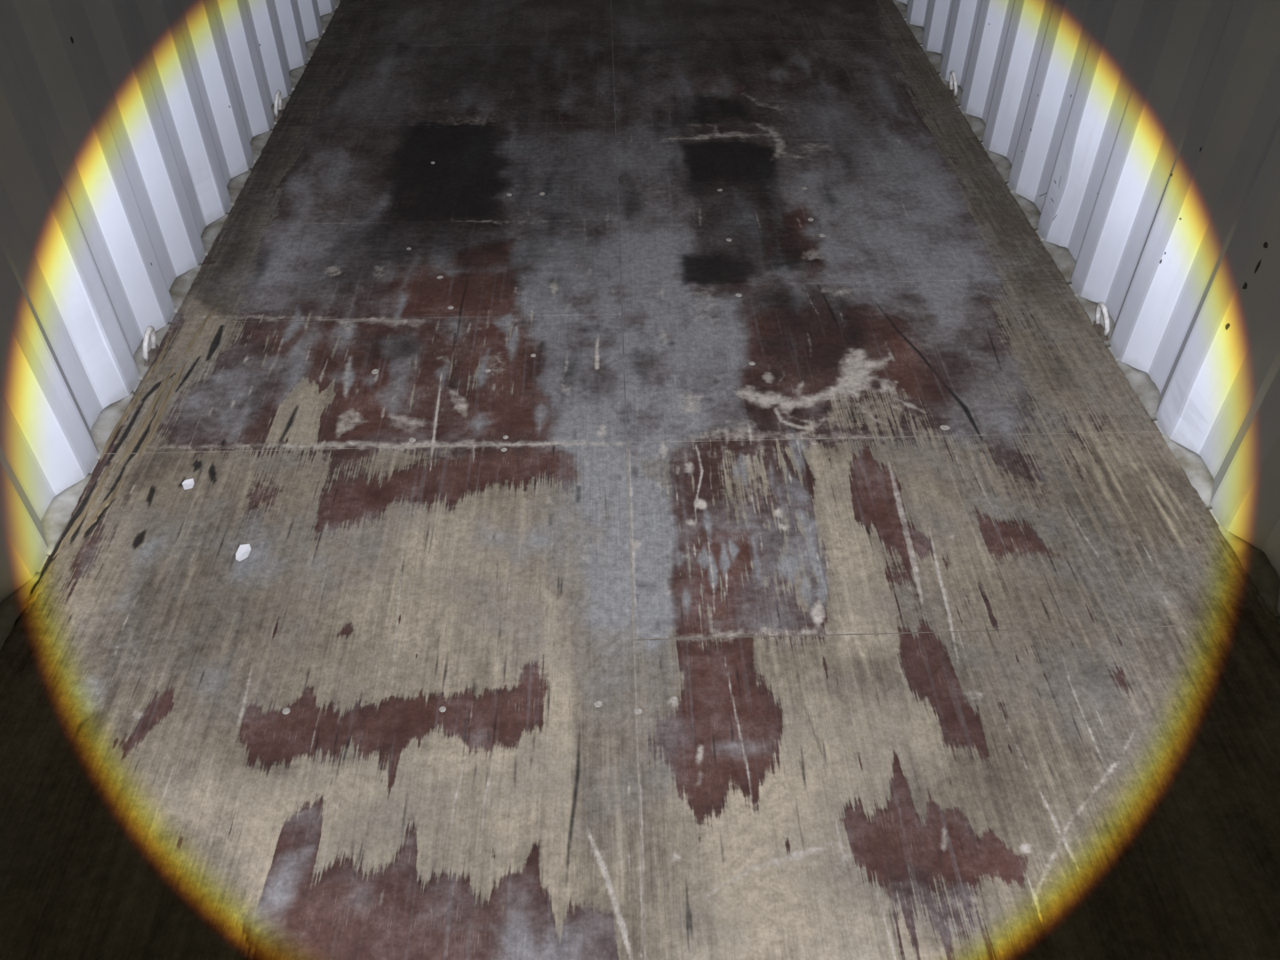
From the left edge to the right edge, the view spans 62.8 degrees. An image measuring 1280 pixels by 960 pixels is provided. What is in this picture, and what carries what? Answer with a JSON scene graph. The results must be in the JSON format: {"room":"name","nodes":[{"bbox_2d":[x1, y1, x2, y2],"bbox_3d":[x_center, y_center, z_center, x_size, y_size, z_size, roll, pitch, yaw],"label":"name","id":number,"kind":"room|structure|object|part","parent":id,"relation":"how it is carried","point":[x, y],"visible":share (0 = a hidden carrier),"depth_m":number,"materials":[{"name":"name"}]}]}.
{"room":"shipping container interior","nodes":[
{"label":"shipping container interior","id":0,"kind":"room"},
{"bbox_2d":[0,0,340,652],"bbox_3d":[-1.221,-1.361,2.038,0.105,2.530,5.920,-1,43,-1],"label":"wall","id":1,"kind":"structure","parent":0,"point":[132,132],"depth_m":2.33,"materials":[{"name":"white metal"}]},
{"bbox_2d":[142,325,159,367],"bbox_3d":[-1.177,-0.330,2.514,0.035,0.086,0.086,-1,43,-1],"label":"ring","id":2,"kind":"object","parent":1,"relation":"attached to","point":[148,356],"visible":1,"depth_m":2.51,"materials":[{"name":"white metal"}]},
{"bbox_2d":[273,89,283,120],"bbox_3d":[-1.224,-1.274,3.543,0.032,0.086,0.086,-1,43,-1],"label":"ring","id":3,"kind":"object","parent":1,"relation":"attached to","point":[278,111],"visible":1,"depth_m":3.54,"materials":[{"name":"white metal"}]},
{"bbox_2d":[0,0,1279,959],"bbox_3d":[-0.042,-0.539,2.844,2.400,0.069,5.920,-1,43,-1],"label":"floor","id":4,"kind":"structure","parent":0,"point":[688,503],"depth_m":2.05,"materials":[{"name":"wood"}]},
{"bbox_2d":[182,478,194,489],"bbox_3d":[-0.950,0.010,2.204,0.025,0.004,0.028,-14,44,-15],"label":"flake","id":5,"kind":"object","parent":4,"relation":"on","point":[188,484],"visible":1,"depth_m":2.21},
{"bbox_2d":[235,544,251,561],"bbox_3d":[-0.779,0.143,2.059,0.026,0.005,0.048,-1,43,-1],"label":"flake","id":6,"kind":"object","parent":4,"relation":"on","point":[243,552],"visible":1,"depth_m":2.06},
{"bbox_3d":[-0.581,0.349,1.858,1.140,0.029,1.209,-1,43,-1],"label":"plywood panel","id":7,"kind":"part","parent":4,"relation":"part of","materials":[{"name":"beige wood"}]},
{"bbox_3d":[-0.609,-0.231,2.490,1.140,0.029,0.502,-1,43,-1],"label":"plywood panel","id":8,"kind":"part","parent":4,"relation":"part of","materials":[{"name":"wood"}]},
{"bbox_3d":[-0.625,-0.568,2.858,1.140,0.029,0.491,-1,43,-1],"label":"plywood panel","id":9,"kind":"part","parent":4,"relation":"part of","materials":[{"name":"grey wood"}]},
{"bbox_3d":[-0.644,-0.960,3.284,1.140,0.029,0.661,-1,43,-1],"label":"plywood panel","id":10,"kind":"part","parent":4,"relation":"part of","materials":[{"name":"grey wood"}]},
{"bbox_3d":[-0.666,-1.427,3.794,1.140,0.029,0.717,-1,43,-1],"label":"plywood panel","id":11,"kind":"part","parent":4,"relation":"part of","materials":[{"name":"grey wood"}]},
{"bbox_3d":[-0.699,-2.103,4.530,1.140,0.029,1.277,-1,43,-1],"label":"plywood panel","id":12,"kind":"part","parent":4,"relation":"part of","materials":[{"name":"grey wood"}]},
{"bbox_3d":[0.468,-2.128,4.559,1.188,0.029,1.277,-1,43,-1],"label":"plywood panel","id":13,"kind":"part","parent":4,"relation":"part of","materials":[{"name":"grey wood"}]},
{"bbox_3d":[0.503,-1.399,3.764,1.188,0.029,0.875,-1,43,-1],"label":"plywood panel","id":14,"kind":"part","parent":4,"relation":"part of","materials":[{"name":"grey wood"}]},
{"bbox_3d":[0.532,-0.809,3.121,1.188,0.029,0.866,-1,43,-1],"label":"plywood panel","id":15,"kind":"part","parent":4,"relation":"part of","materials":[{"name":"grey wood"}]},
{"bbox_3d":[0.556,-0.300,2.567,1.188,0.029,0.633,-1,43,-1],"label":"plywood panel","id":16,"kind":"part","parent":4,"relation":"part of","materials":[{"name":"grey wood"}]},
{"bbox_3d":[0.575,0.101,2.130,1.188,0.029,0.548,-1,43,-1],"label":"plywood panel","id":17,"kind":"part","parent":4,"relation":"part of","materials":[{"name":"brown wood"}]},
{"bbox_3d":[0.612,0.863,1.298,1.188,0.029,1.703,-1,43,-1],"label":"plywood panel","id":18,"kind":"part","parent":4,"relation":"part of","materials":[{"name":"beige wood"}]},
{"bbox_2d":[892,0,1279,623],"bbox_3d":[1.166,-1.413,2.095,0.105,2.530,5.920,-1,43,-1],"label":"wall","id":19,"kind":"structure","parent":0,"point":[1139,140],"depth_m":2.33,"materials":[{"name":"white metal"}]},
{"bbox_2d":[948,70,957,99],"bbox_3d":[1.098,-1.390,3.670,0.032,0.086,0.086,-1,43,-1],"label":"ring","id":20,"kind":"object","parent":19,"relation":"attached to","point":[953,93],"visible":1,"depth_m":3.67,"materials":[{"name":"white metal"}]},
{"bbox_2d":[1092,301,1110,341],"bbox_3d":[1.144,-0.401,2.591,0.035,0.086,0.086,-1,43,-1],"label":"ring","id":21,"kind":"object","parent":19,"relation":"attached to","point":[1103,333],"visible":1,"depth_m":2.59,"materials":[{"name":"white metal"}]}
]}

